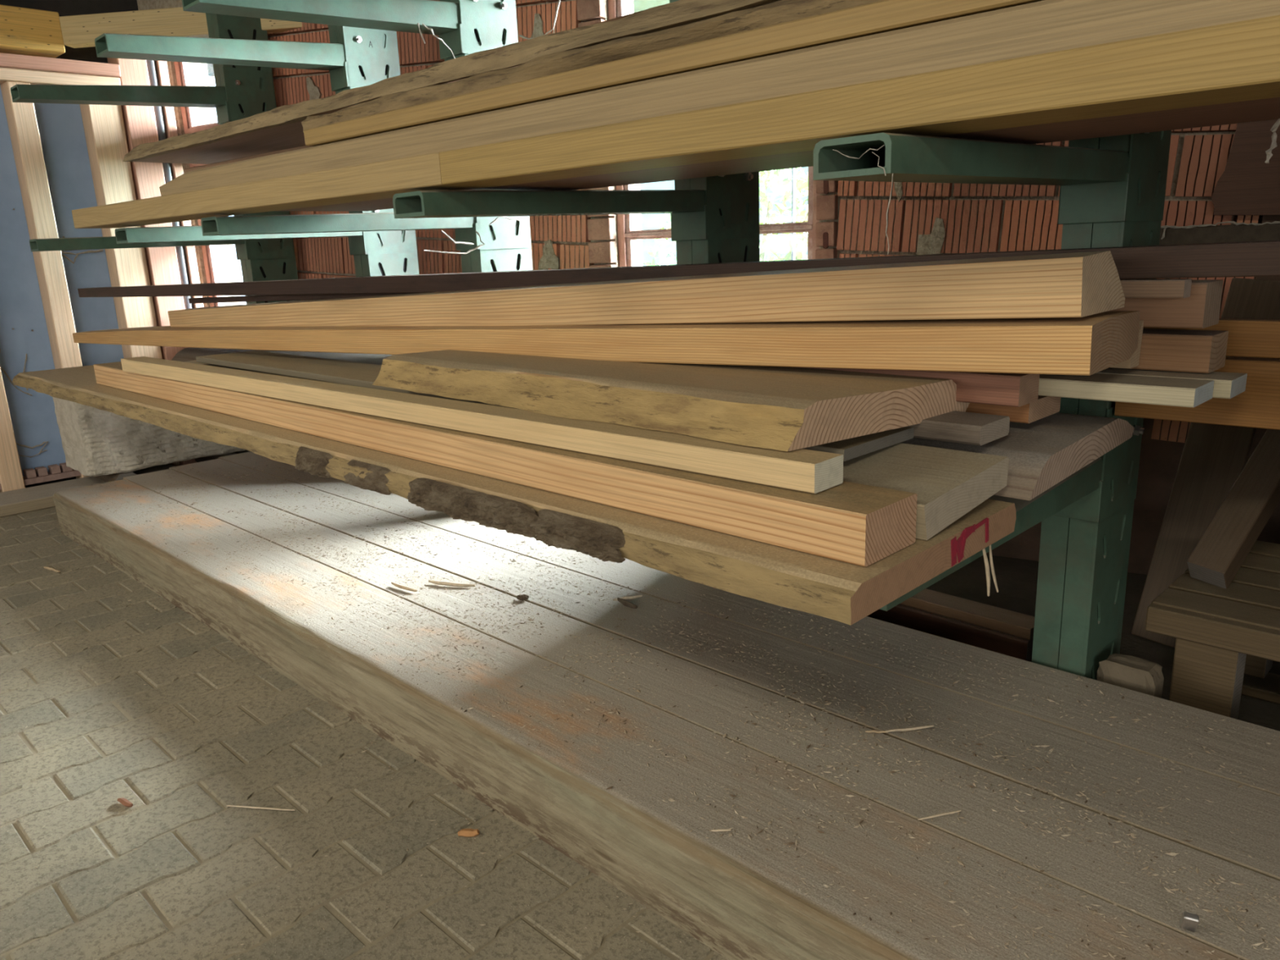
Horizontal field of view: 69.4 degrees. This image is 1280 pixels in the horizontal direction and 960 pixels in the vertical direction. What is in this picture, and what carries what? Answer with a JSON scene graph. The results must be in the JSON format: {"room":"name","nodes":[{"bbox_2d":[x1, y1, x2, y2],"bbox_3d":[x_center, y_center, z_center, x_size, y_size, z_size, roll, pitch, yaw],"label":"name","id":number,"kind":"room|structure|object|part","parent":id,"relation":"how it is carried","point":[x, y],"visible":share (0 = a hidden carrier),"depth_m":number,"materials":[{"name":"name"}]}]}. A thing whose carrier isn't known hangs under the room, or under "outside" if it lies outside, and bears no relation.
{"room":"lumber storage room","nodes":[
{"label":"lumber storage room","id":0,"kind":"room"},
{"bbox_2d":[0,0,246,517],"bbox_3d":[-6.287,-1.040,3.968,1.080,3.650,9.500,11,20,43],"label":"wall","id":1,"kind":"structure","parent":0,"point":[56,160],"depth_m":6.36,"materials":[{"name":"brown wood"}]},
{"bbox_2d":[0,348,48,457],"bbox_3d":[-4.250,-0.529,6.357,0.023,0.764,0.224,11,20,43],"label":"cobweb","id":2,"kind":"object","parent":1,"relation":"attached to","point":[2,368],"visible":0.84,"depth_m":6.38},
{"bbox_3d":[-4.261,-1.379,6.205,0.020,2.760,0.460,11,20,43],"label":"sheathing panel","id":3,"kind":"part","parent":1,"relation":"part of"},
{"bbox_3d":[-5.028,0.205,5.599,0.130,0.095,4.600,11,20,43],"label":"rail","id":4,"kind":"part","parent":1,"relation":"part of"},
{"bbox_3d":[-6.606,-1.969,3.525,0.360,0.078,8.420,11,20,43],"label":"plate","id":5,"kind":"part","parent":1,"relation":"part of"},
{"bbox_3d":[-6.613,-1.895,3.555,0.330,0.075,8.420,11,20,43],"label":"plate","id":6,"kind":"part","parent":1,"relation":"part of","materials":[{"name":"brown wood"}]},
{"bbox_3d":[-3.923,-1.477,6.539,0.020,2.760,0.490,11,20,43],"label":"sheathing panel","id":7,"kind":"part","parent":1,"relation":"part of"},
{"bbox_2d":[61,235,102,263],"bbox_3d":[-3.917,-1.611,6.473,0.021,0.189,0.281,11,20,43],"label":"cobweb","id":8,"kind":"object","parent":1,"relation":"attached to","point":[100,250],"visible":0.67,"depth_m":6.46},
{"bbox_3d":[-4.279,0.199,5.855,0.430,0.075,2.600,11,20,43],"label":"floor sill","id":9,"kind":"part","parent":1,"relation":"part of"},
{"bbox_3d":[-3.434,-1.618,7.020,0.020,2.760,0.890,11,20,43],"label":"sheathing panel","id":10,"kind":"part","parent":1,"relation":"part of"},
{"bbox_2d":[58,6,308,48],"bbox_3d":[-2.910,-2.933,5.937,1.620,0.170,0.100,-2,14,4],"label":"plank","id":11,"kind":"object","parent":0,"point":[78,31],"visible":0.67,"depth_m":5.91,"materials":[{"name":"brown wood"}]},
{"bbox_2d":[0,506,1279,959],"bbox_3d":[-0.087,1.412,0.792,15.600,0.123,12.800,11,20,43],"label":"floor","id":12,"kind":"structure","parent":0,"point":[238,904],"depth_m":2.59,"materials":[{"name":"stone"}]},
{"bbox_2d":[44,566,60,572],"bbox_3d":[-3.024,0.458,4.751,0.153,0.018,0.014,7,17,32],"label":"chip","id":13,"kind":"object","parent":12,"relation":"on","point":[46,567],"visible":1,"depth_m":4.74,"materials":[{"name":"brown wood"}]},
{"bbox_2d":[95,471,136,482],"bbox_3d":[-3.634,-0.017,6.404,0.520,0.135,0.140,11,20,43],"label":"beam","id":14,"kind":"structure","parent":12,"relation":"on","point":[115,477],"depth_m":6.23,"materials":[{"name":"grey wood"}]},
{"bbox_2d":[52,396,245,476],"bbox_3d":[-3.391,-0.415,6.567,0.552,0.549,1.189,11,20,43],"label":"stone block","id":15,"kind":"object","parent":14,"relation":"on","point":[95,442],"visible":0.39,"depth_m":6.19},
{"bbox_2d":[116,797,133,807],"bbox_3d":[-1.480,0.927,2.655,0.063,0.020,0.016,6,16,30],"label":"chip","id":16,"kind":"object","parent":12,"relation":"on","point":[126,802],"visible":1,"depth_m":2.65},
{"bbox_2d":[10,13,297,304],"bbox_3d":[-2.902,-1.481,5.742,0.194,3.280,1.500,11,20,43],"label":"upright","id":17,"kind":"object","parent":12,"relation":"on","point":[239,91],"visible":0.34,"depth_m":5.77,"materials":[{"name":"green paint"}]},
{"bbox_3d":[-3.034,-2.279,5.453,0.155,0.162,1.140,11,20,43],"label":"arm","id":18,"kind":"part","parent":17,"relation":"part of","materials":[{"name":"green paint"}]},
{"bbox_3d":[-3.019,-1.458,5.641,0.155,0.086,1.190,11,20,43],"label":"arm","id":19,"kind":"part","parent":17,"relation":"part of","materials":[{"name":"green paint"}]},
{"bbox_3d":[-2.477,-2.441,5.882,0.006,0.320,0.308,11,20,43],"label":"bracket plate","id":20,"kind":"part","parent":17,"relation":"part of","materials":[{"name":"green paint"}]},
{"bbox_3d":[-2.445,-1.622,6.089,0.006,0.320,0.308,11,20,43],"label":"bracket plate","id":21,"kind":"part","parent":17,"relation":"part of","materials":[{"name":"green paint"}]},
{"bbox_2d":[195,453,236,462],"bbox_3d":[-3.146,-0.158,6.885,0.520,0.135,0.140,11,20,43],"label":"beam","id":22,"kind":"structure","parent":12,"relation":"on","point":[211,457],"depth_m":6.79,"materials":[{"name":"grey wood"}]},
{"bbox_2d":[94,24,419,276],"bbox_3d":[-1.833,-1.265,4.720,0.194,3.280,1.500,11,20,43],"label":"upright","id":23,"kind":"object","parent":12,"relation":"on","point":[354,57],"visible":0.27,"depth_m":4.68,"materials":[{"name":"green paint"}]},
{"bbox_3d":[-1.964,-2.063,4.430,0.155,0.162,1.140,11,20,43],"label":"arm","id":24,"kind":"part","parent":23,"relation":"part of","materials":[{"name":"green paint"}]},
{"bbox_3d":[-1.950,-1.242,4.619,0.155,0.086,1.190,11,20,43],"label":"arm","id":25,"kind":"part","parent":23,"relation":"part of","materials":[{"name":"green paint"}]},
{"bbox_3d":[-1.408,-2.225,4.860,0.006,0.320,0.308,11,20,43],"label":"bracket plate","id":26,"kind":"part","parent":23,"relation":"part of","materials":[{"name":"green paint"}]},
{"bbox_3d":[-1.376,-1.406,5.067,0.006,0.320,0.308,11,20,43],"label":"bracket plate","id":27,"kind":"part","parent":23,"relation":"part of","materials":[{"name":"green paint"}]},
{"bbox_2d":[226,804,294,810],"bbox_3d":[-1.071,0.925,2.608,0.208,0.005,0.005,0,14,9],"label":"wood splinter","id":28,"kind":"object","parent":12,"relation":"on","point":[255,807],"visible":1,"depth_m":2.61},
{"bbox_2d":[1,520,685,959],"bbox_3d":[-1.854,0.842,3.067,6.600,0.004,1.304,11,20,43],"label":"crumbs","id":29,"kind":"object","parent":12,"relation":"on","point":[26,520],"visible":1,"depth_m":2.58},
{"bbox_2d":[182,0,533,272],"bbox_3d":[-1.107,-1.118,4.026,0.194,3.280,1.500,11,20,43],"label":"upright","id":30,"kind":"object","parent":12,"relation":"on","point":[467,27],"visible":0.38,"depth_m":3.97,"materials":[{"name":"green paint"}]},
{"bbox_3d":[-1.238,-1.916,3.736,0.155,0.162,1.140,11,20,43],"label":"arm","id":31,"kind":"part","parent":30,"relation":"part of","materials":[{"name":"green paint"}]},
{"bbox_3d":[-1.224,-1.095,3.925,0.155,0.086,1.190,11,20,43],"label":"arm","id":32,"kind":"part","parent":30,"relation":"part of","materials":[{"name":"green paint"}]},
{"bbox_2d":[417,22,455,58],"bbox_3d":[-0.868,-1.867,3.983,0.037,0.177,0.188,11,20,43],"label":"cobweb","id":33,"kind":"object","parent":30,"relation":"hanging from","point":[418,24],"visible":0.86,"depth_m":3.94},
{"bbox_2d":[423,216,519,253],"bbox_3d":[-0.763,-1.122,4.235,0.513,0.168,0.048,-13,18,-36],"label":"string","id":34,"kind":"object","parent":30,"relation":"attached to","point":[442,231],"visible":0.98,"depth_m":4.21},
{"bbox_3d":[-0.682,-2.078,4.166,0.006,0.320,0.308,11,20,43],"label":"bracket plate","id":35,"kind":"part","parent":30,"relation":"part of","materials":[{"name":"green paint"}]},
{"bbox_3d":[-0.650,-1.259,4.373,0.006,0.320,0.308,11,20,43],"label":"bracket plate","id":36,"kind":"part","parent":30,"relation":"part of","materials":[{"name":"green paint"}]},
{"bbox_2d":[519,0,560,39],"bbox_3d":[-0.439,-2.021,4.146,0.328,0.322,0.015,11,20,43],"label":"cobweb","id":37,"kind":"object","parent":30,"relation":"attached to","point":[559,1],"visible":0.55,"depth_m":4.08},
{"bbox_2d":[171,347,1134,500],"bbox_3d":[-0.754,-0.441,3.986,5.140,0.107,0.680,11,20,43],"label":"live edge slab","id":38,"kind":"structure","parent":30,"relation":"on","point":[1042,456],"depth_m":2.21,"materials":[{"name":"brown wood"}]},
{"bbox_2d":[906,410,1009,445],"bbox_3d":[0.281,-0.224,2.655,1.508,0.046,0.158,11,20,43],"label":"board","id":39,"kind":"object","parent":38,"relation":"on","point":[959,427],"visible":0.1,"depth_m":2.15,"materials":[{"name":"brown wood"}]},
{"bbox_2d":[965,395,1061,423],"bbox_3d":[0.257,-0.335,3.038,2.117,0.052,0.200,11,20,43],"label":"board","id":40,"kind":"object","parent":38,"relation":"on","point":[1045,406],"visible":0.02,"depth_m":2.30,"materials":[{"name":"brown wood"}]},
{"bbox_2d":[792,366,1039,407],"bbox_3d":[-0.765,-0.557,3.817,4.725,0.073,0.116,11,20,43],"label":"beam","id":41,"kind":"structure","parent":40,"relation":"on","point":[1010,389],"depth_m":2.23,"materials":[{"name":"brown wood"}]},
{"bbox_2d":[72,311,1140,375],"bbox_3d":[-1.236,-0.645,4.102,6.169,0.117,0.375,8,17,41],"label":"beam","id":42,"kind":"structure","parent":41,"relation":"on","point":[1091,344],"depth_m":2.50,"materials":[{"name":"wood"}]},
{"bbox_2d":[168,250,1124,327],"bbox_3d":[-0.778,-0.696,3.761,4.985,0.335,0.311,11,19,42],"label":"beam","id":43,"kind":"structure","parent":42,"relation":"on","point":[1077,284],"depth_m":2.54,"materials":[{"name":"wood"}]},
{"bbox_2d":[188,293,408,303],"bbox_3d":[-1.382,-0.867,4.335,2.965,0.031,0.050,7,17,38],"label":"batten","id":44,"kind":"object","parent":43,"relation":"on","point":[322,296],"visible":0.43,"depth_m":4.67,"materials":[{"name":"brown wood"}]},
{"bbox_2d":[77,240,1279,297],"bbox_3d":[-0.636,-0.793,3.671,7.685,0.084,0.092,8,18,38],"label":"board","id":45,"kind":"object","parent":43,"relation":"on","point":[1255,258],"visible":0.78,"depth_m":2.98,"materials":[{"name":"brown wood"}]},
{"bbox_2d":[1038,373,1213,407],"bbox_3d":[-0.324,-0.512,3.603,4.460,0.043,0.151,11,20,43],"label":"board","id":46,"kind":"object","parent":40,"relation":"on","point":[1166,391],"visible":0.1,"depth_m":2.13,"materials":[{"name":"wood"}]},
{"bbox_2d":[1111,328,1228,373],"bbox_3d":[-0.107,-0.614,3.686,4.228,0.089,0.145,11,20,43],"label":"beam","id":47,"kind":"structure","parent":46,"relation":"on","point":[1200,351],"depth_m":2.24,"materials":[{"name":"brown wood"}]},
{"bbox_2d":[1109,280,1222,328],"bbox_3d":[-0.194,-0.738,3.732,4.406,0.106,0.140,11,20,43],"label":"beam","id":48,"kind":"structure","parent":47,"relation":"on","point":[1202,309],"depth_m":2.22,"materials":[{"name":"brown wood"}]},
{"bbox_2d":[1120,278,1191,297],"bbox_3d":[0.004,-0.699,3.385,3.575,0.042,0.056,11,19,43],"label":"board","id":49,"kind":"object","parent":48,"relation":"on","point":[1177,287],"visible":0.07,"depth_m":2.18,"materials":[{"name":"brown wood"}]},
{"bbox_2d":[1096,367,1247,399],"bbox_3d":[0.006,-0.496,3.489,3.894,0.043,0.140,11,20,43],"label":"board","id":50,"kind":"object","parent":40,"relation":"on","point":[1228,385],"visible":0.04,"depth_m":2.18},
{"bbox_2d":[1111,320,1143,368],"bbox_3d":[-0.104,-0.595,3.511,3.678,0.110,0.072,11,20,43],"label":"board","id":51,"kind":"object","parent":50,"relation":"on","point":[1133,362],"visible":0.02,"depth_m":2.26,"materials":[{"name":"brown wood"}]},
{"bbox_2d":[457,828,479,836],"bbox_3d":[-0.455,0.939,2.456,0.058,0.023,0.022,-1,14,4],"label":"chip","id":52,"kind":"object","parent":12,"relation":"on","point":[464,832],"visible":1,"depth_m":2.45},
{"bbox_2d":[392,0,759,264],"bbox_3d":[-0.113,-0.917,3.075,0.194,3.280,1.500,11,20,43],"label":"upright","id":53,"kind":"object","parent":12,"relation":"on","point":[714,219],"visible":0.3,"depth_m":3.25,"materials":[{"name":"green paint"}]},
{"bbox_3d":[-0.230,-0.894,2.975,0.155,0.086,1.190,11,20,43],"label":"arm","id":54,"kind":"part","parent":53,"relation":"part of","materials":[{"name":"green paint"}]},
{"bbox_3d":[0.345,-1.058,3.422,0.006,0.320,0.308,11,20,43],"label":"bracket plate","id":55,"kind":"part","parent":53,"relation":"part of","materials":[{"name":"green paint"}]},
{"bbox_2d":[53,479,1240,959],"bbox_3d":[-0.895,0.635,3.256,6.650,0.252,0.403,11,20,43],"label":"beam","id":56,"kind":"structure","parent":12,"relation":"on","point":[751,906],"depth_m":2.30,"materials":[{"name":"brown wood"}]},
{"bbox_2d":[79,460,1276,959],"bbox_3d":[-0.624,0.405,3.603,6.513,0.004,1.313,11,20,43],"label":"crumbs","id":57,"kind":"object","parent":56,"relation":"on","point":[1122,697],"visible":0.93,"depth_m":2.46,"materials":[{"name":"wood"}]},
{"bbox_2d":[711,828,730,831],"bbox_3d":[0.177,0.766,2.022,0.043,0.006,0.006,-2,14,0],"label":"wood splinter","id":58,"kind":"object","parent":56,"relation":"on","point":[718,829],"visible":1,"depth_m":2.02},
{"bbox_2d":[123,468,1279,959],"bbox_3d":[-0.677,0.563,3.513,6.710,0.250,0.277,11,20,43],"label":"plank","id":59,"kind":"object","parent":12,"relation":"on","point":[981,828],"depth_m":2.30,"materials":[{"name":"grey wood"}]},
{"bbox_2d":[391,582,417,591],"bbox_3d":[-0.918,0.415,3.581,0.152,0.014,0.016,9,18,38],"label":"wood splinter","id":60,"kind":"object","parent":59,"relation":"on","point":[397,585],"visible":1,"depth_m":3.57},
{"bbox_2d":[428,580,475,586],"bbox_3d":[-0.735,0.404,3.597,0.203,0.017,0.021,2,15,18],"label":"wood splinter","id":61,"kind":"object","parent":59,"relation":"on","point":[442,583],"visible":1,"depth_m":3.59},
{"bbox_2d":[516,594,528,600],"bbox_3d":[-0.435,0.435,3.425,0.048,0.026,0.022,2,15,18],"label":"chip","id":62,"kind":"object","parent":59,"relation":"on","point":[523,597],"visible":1,"depth_m":3.42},
{"bbox_2d":[865,729,888,733],"bbox_3d":[0.614,0.654,2.400,0.057,0.010,0.007,-1,14,7],"label":"wood splinter","id":63,"kind":"object","parent":59,"relation":"on","point":[871,731],"visible":1,"depth_m":2.40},
{"bbox_2d":[917,809,960,820],"bbox_3d":[0.663,0.742,2.046,0.106,0.006,0.006,-6,15,-13],"label":"wood splinter","id":64,"kind":"object","parent":59,"relation":"on","point":[958,811],"visible":1,"depth_m":2.04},
{"bbox_2d":[1180,911,1199,931],"bbox_3d":[1.003,0.806,1.687,0.027,0.034,0.021,3,15,21],"label":"metal clip","id":65,"kind":"object","parent":59,"relation":"on","point":[1188,921],"visible":1,"depth_m":1.68,"materials":[{"name":"silver metal"}]},
{"bbox_2d":[168,458,1279,880],"bbox_3d":[-0.478,0.498,3.737,6.750,0.250,0.320,11,20,43],"label":"beam","id":66,"kind":"structure","parent":12,"relation":"on","point":[1210,828],"depth_m":2.60,"materials":[{"name":"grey wood"}]},
{"bbox_2d":[617,597,637,608],"bbox_3d":[-0.047,0.443,3.321,0.101,0.021,0.019,11,20,43],"label":"chip","id":67,"kind":"object","parent":66,"relation":"on","point":[623,602],"visible":1,"depth_m":3.31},
{"bbox_2d":[613,595,642,600],"bbox_3d":[-0.045,0.428,3.356,0.107,0.016,0.011,-3,14,-4],"label":"chip","id":68,"kind":"object","parent":66,"relation":"on","point":[636,596],"visible":1,"depth_m":3.35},
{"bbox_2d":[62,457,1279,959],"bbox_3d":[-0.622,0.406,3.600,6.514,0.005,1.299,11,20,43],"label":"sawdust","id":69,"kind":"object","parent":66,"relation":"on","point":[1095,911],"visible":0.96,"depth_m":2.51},
{"bbox_2d":[885,724,933,732],"bbox_3d":[0.701,0.646,2.401,0.133,0.011,0.008,-5,14,-11],"label":"wood splinter","id":70,"kind":"object","parent":66,"relation":"on","point":[913,728],"visible":1,"depth_m":2.40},
{"bbox_2d":[217,451,1279,795],"bbox_3d":[-0.265,0.430,3.974,6.790,0.250,0.322,11,20,43],"label":"beam","id":71,"kind":"structure","parent":12,"relation":"on","point":[1255,755],"depth_m":2.76,"materials":[{"name":"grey wood"}]},
{"bbox_2d":[866,604,1033,662],"bbox_3d":[0.867,0.492,3.823,0.160,0.130,1.551,-15,19,-42],"label":"beam","id":72,"kind":"structure","parent":12,"relation":"on","point":[901,615],"depth_m":3.40,"materials":[{"name":"brown wood"}]},
{"bbox_2d":[899,588,1035,639],"bbox_3d":[0.900,0.417,3.769,0.120,0.040,1.451,-15,19,-42],"label":"plank","id":73,"kind":"object","parent":72,"relation":"on","point":[1013,623],"visible":0.3,"depth_m":3.39,"materials":[{"name":"wood"}]},
{"bbox_2d":[813,129,1171,679],"bbox_3d":[0.897,-0.713,2.110,0.194,3.280,1.500,11,20,43],"label":"metal rack","id":74,"kind":"object","parent":12,"relation":"on","point":[1113,188],"visible":0.55,"depth_m":2.46,"materials":[{"name":"metal"}]},
{"bbox_2d":[12,364,1016,625],"bbox_3d":[-1.402,-0.248,3.674,5.541,0.073,0.722,11,20,43],"label":"plank","id":75,"kind":"object","parent":74,"relation":"on","point":[820,589],"visible":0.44,"depth_m":2.02,"materials":[{"name":"brown wood"}]},
{"bbox_2d":[93,361,917,567],"bbox_3d":[-1.116,-0.232,3.220,4.432,0.098,0.182,12,20,43],"label":"beam","id":76,"kind":"structure","parent":75,"relation":"on","point":[862,525],"depth_m":2.06,"materials":[{"name":"wood"}]},
{"bbox_2d":[120,356,843,493],"bbox_3d":[-0.999,-0.277,3.053,3.758,0.058,0.102,11,19,42],"label":"batten","id":77,"kind":"object","parent":76,"relation":"on","point":[810,471],"visible":0.95,"depth_m":2.29,"materials":[{"name":"white wood"}]},
{"bbox_2d":[183,360,1008,540],"bbox_3d":[-0.825,-0.270,3.325,4.194,0.099,0.374,12,20,43],"label":"board","id":78,"kind":"object","parent":75,"relation":"on","point":[948,484],"visible":0.12,"depth_m":1.94,"materials":[{"name":"brown wood"}]},
{"bbox_2d":[195,350,913,461],"bbox_3d":[-0.764,-0.353,3.371,3.693,0.026,0.300,12,20,44],"label":"board","id":79,"kind":"object","parent":78,"relation":"on","point":[332,371],"visible":0.41,"depth_m":3.71,"materials":[{"name":"wood"}]},
{"bbox_2d":[372,349,969,451],"bbox_3d":[-0.116,-0.301,2.774,0.756,0.132,1.962,-15,19,-41],"label":"live edge slab","id":80,"kind":"structure","parent":79,"relation":"on","point":[780,408],"depth_m":2.25,"materials":[{"name":"brown wood"}]},
{"bbox_2d":[982,548,990,595],"bbox_3d":[0.737,0.195,1.964,0.010,0.123,0.046,11,20,43],"label":"hanging splinter","id":81,"kind":"object","parent":75,"relation":"hanging from","point":[986,562],"visible":0.98,"depth_m":1.96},
{"bbox_2d":[988,544,998,592],"bbox_3d":[0.761,0.189,1.996,0.009,0.129,0.059,11,20,43],"label":"hanging splinter","id":82,"kind":"object","parent":75,"relation":"hanging from","point":[989,546],"visible":1,"depth_m":2.00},
{"bbox_2d":[832,144,893,254],"bbox_3d":[0.383,-0.482,1.601,0.116,0.182,0.009,10,19,40],"label":"cobweb","id":83,"kind":"object","parent":74,"relation":"hanging from","point":[884,144],"visible":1,"depth_m":1.57},
{"bbox_3d":[0.780,-0.690,2.010,0.155,0.086,1.190,11,20,43],"label":"arm","id":84,"kind":"part","parent":74,"relation":"part of","materials":[{"name":"green paint"}]},
{"bbox_3d":[0.821,0.083,2.216,0.155,0.084,1.160,11,20,43],"label":"arm","id":85,"kind":"part","parent":74,"relation":"part of","materials":[{"name":"green paint"}]},
{"bbox_3d":[1.385,-0.068,2.655,0.006,0.320,0.308,11,20,43],"label":"bracket plate","id":86,"kind":"part","parent":74,"relation":"part of","materials":[{"name":"green paint"}]},
{"bbox_3d":[1.355,-0.854,2.457,0.006,0.320,0.308,11,20,43],"label":"bracket plate","id":87,"kind":"part","parent":74,"relation":"part of","materials":[{"name":"green paint"}]},
{"bbox_2d":[1114,356,1279,430],"bbox_3d":[1.799,-0.164,2.038,1.380,0.165,0.060,11,19,43],"label":"board","id":88,"kind":"object","parent":74,"relation":"on","point":[1258,406],"visible":0.61,"depth_m":2.29,"materials":[{"name":"wood"}]},
{"bbox_2d":[1142,318,1279,358],"bbox_3d":[1.791,-0.293,2.002,1.380,0.088,0.050,11,19,43],"label":"board","id":89,"kind":"object","parent":88,"relation":"on","point":[1255,338],"visible":0.28,"depth_m":2.26,"materials":[{"name":"wood"}]},
{"bbox_2d":[1097,653,1164,697],"bbox_3d":[1.433,0.666,2.726,0.166,0.290,0.107,11,20,43],"label":"rubble stone","id":90,"kind":"object","parent":12,"relation":"on","point":[1128,672],"visible":0.35,"depth_m":2.67,"materials":[{"name":"stone"}]},
{"bbox_2d":[1131,277,1279,647],"bbox_3d":[2.082,-0.051,3.367,0.470,1.325,0.200,-9,16,-26],"label":"plank","id":91,"kind":"object","parent":12,"relation":"on","point":[1213,457],"visible":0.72,"depth_m":3.37,"materials":[{"name":"brown wood"}]},
{"bbox_2d":[1145,540,1279,719],"bbox_3d":[2.277,0.577,2.665,1.280,0.405,0.890,11,20,43],"label":"pallet","id":92,"kind":"object","parent":12,"relation":"on","point":[1228,640],"visible":0.66,"depth_m":2.73,"materials":[{"name":"brown wood"}]},
{"bbox_2d":[1186,428,1279,588],"bbox_3d":[2.123,-0.166,2.995,0.970,0.887,0.124,-11,16,-30],"label":"leaning post","id":93,"kind":"object","parent":92,"relation":"on","point":[1221,550],"visible":0.93,"depth_m":2.88,"materials":[{"name":"brown wood"}]},
{"bbox_3d":[3.205,-0.246,-0.096,0.155,3.280,1.500,11,20,43],"label":"upright","id":94,"kind":"object","parent":12,"relation":"on","visible":0},
{"bbox_2d":[273,97,1279,211],"bbox_3d":[1.114,-0.651,1.549,6.503,0.046,0.420,11,19,41],"label":"plank","id":95,"kind":"object","parent":94,"relation":"on","point":[1263,109],"visible":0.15,"depth_m":1.90,"materials":[{"name":"wood"}]},
{"bbox_2d":[183,145,313,173],"bbox_3d":[0.793,-0.846,1.901,7.504,0.160,0.360,11,19,41],"label":"plank","id":96,"kind":"object","parent":95,"relation":"on","point":[190,169],"visible":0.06,"depth_m":3.85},
{"bbox_2d":[301,0,882,132],"bbox_3d":[1.232,-0.793,1.205,5.903,0.056,0.519,11,19,41],"label":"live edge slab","id":97,"kind":"structure","parent":96,"relation":"on","point":[779,11],"depth_m":2.07,"materials":[{"name":"brown wood"}]},
{"bbox_2d":[123,0,777,164],"bbox_3d":[0.540,-1.004,1.872,7.880,0.108,0.578,12,20,43],"label":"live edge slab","id":98,"kind":"structure","parent":97,"relation":"on","point":[279,128],"depth_m":2.69,"materials":[{"name":"brown wood"}]},
{"bbox_2d":[1264,118,1279,163],"bbox_3d":[1.095,-0.587,1.600,0.016,0.073,0.016,-3,14,-4],"label":"cobweb","id":99,"kind":"object","parent":95,"relation":"hanging from","point":[1274,127],"visible":1,"depth_m":1.60},
{"bbox_3d":[2.025,-0.484,1.032,0.155,3.280,1.500,11,20,43],"label":"upright","id":100,"kind":"object","parent":12,"relation":"on","visible":0},
{"bbox_2d":[71,14,1279,228],"bbox_3d":[0.350,-0.693,1.777,7.929,0.083,0.256,11,19,42],"label":"wooden plank","id":101,"kind":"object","parent":100,"relation":"on","point":[1238,61],"depth_m":1.69,"materials":[{"name":"wood"}]},
{"bbox_2d":[159,0,1279,195],"bbox_3d":[0.714,-0.722,1.491,7.023,0.079,0.235,11,19,42],"label":"beam","id":102,"kind":"structure","parent":101,"relation":"on","point":[1046,26],"depth_m":1.73,"materials":[{"name":"brown wood"}]},
{"bbox_2d":[303,0,1044,146],"bbox_3d":[1.167,-0.707,1.091,5.823,0.048,0.262,11,19,42],"label":"plank","id":103,"kind":"object","parent":102,"relation":"on","point":[884,15],"visible":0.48,"depth_m":1.90,"materials":[{"name":"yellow wood"}]},
{"bbox_2d":[633,0,669,13],"bbox_3d":[-0.220,-1.940,-0.198,15.595,0.034,13.000,11,20,43],"label":"window","id":104,"kind":"structure","parent":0,"point":[638,5],"depth_m":7.57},
{"bbox_2d":[137,0,1279,574],"bbox_3d":[3.217,-1.234,3.265,16.100,3.650,0.360,6,16,30],"label":"wall","id":105,"kind":"structure","parent":0,"point":[923,218],"depth_m":4.34,"materials":[{"name":"brick"}]},
{"bbox_2d":[173,61,222,306],"bbox_3d":[-3.064,-2.186,6.733,0.560,2.000,0.100,6,16,30],"label":"window","id":106,"kind":"structure","parent":105,"relation":"in","point":[181,68],"depth_m":6.73,"materials":[{"name":"white paint"}]},
{"bbox_3d":[-3.072,-2.475,6.664,0.470,1.305,0.040,6,16,30],"label":"sash","id":107,"kind":"part","parent":106,"relation":"part of","materials":[{"name":"white paint"}]},
{"bbox_3d":[-3.060,-2.170,6.741,0.470,0.803,0.040,6,16,30],"label":"sash","id":108,"kind":"part","parent":106,"relation":"part of","materials":[{"name":"white paint"}]},
{"bbox_3d":[-3.045,-1.780,6.840,0.470,1.060,0.040,6,16,30],"label":"sash","id":109,"kind":"part","parent":106,"relation":"part of","materials":[{"name":"white paint"}]},
{"bbox_2d":[607,0,819,266],"bbox_3d":[0.386,-1.636,4.796,1.180,1.940,0.100,6,16,30],"label":"window","id":110,"kind":"structure","parent":105,"relation":"in","point":[627,236],"depth_m":4.85,"materials":[{"name":"white paint"}]},
{"bbox_3d":[0.413,-1.024,4.955,1.090,0.574,0.040,6,16,30],"label":"sash","id":111,"kind":"part","parent":110,"relation":"part of","materials":[{"name":"white paint"}]},
{"bbox_2d":[1159,119,1279,244],"bbox_3d":[2.952,-1.228,3.139,2.030,0.820,0.160,6,16,30],"label":"hatch","id":112,"kind":"object","parent":105,"relation":"attached to","point":[1247,184],"visible":0.4,"depth_m":3.54,"materials":[{"name":"brown wood"}]},
{"bbox_2d":[1160,221,1279,239],"bbox_3d":[2.340,-0.949,3.485,0.661,0.059,0.020,6,16,29],"label":"cobweb","id":113,"kind":"object","parent":112,"relation":"attached to","point":[1165,227],"visible":1,"depth_m":3.56},
{"bbox_2d":[791,168,795,260],"bbox_3d":[0.548,-1.710,5.062,1.380,2.140,0.022,6,16,30],"label":"bar","id":114,"kind":"object","parent":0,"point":[793,169],"visible":0.02,"depth_m":4.96,"materials":[{"name":"metal"}]},
{"label":"outside","id":115,"kind":"structure","parent":0,"visible":0},
{"label":"ground","id":116,"kind":"structure","parent":115,"visible":0},
{"bbox_2d":[643,167,808,266],"bbox_3d":[0.877,-1.623,7.508,2.204,1.804,0.815,11,20,43],"label":"window","id":117,"kind":"structure","parent":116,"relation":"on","point":[801,238],"depth_m":7.05,"materials":[{"name":"glass"}]},
{"bbox_3d":[1.090,-1.430,7.252,0.730,1.463,0.321,8,17,35],"label":"stem","id":118,"kind":"part","parent":117,"relation":"part of","materials":[{"name":"green plant"}]}
]}

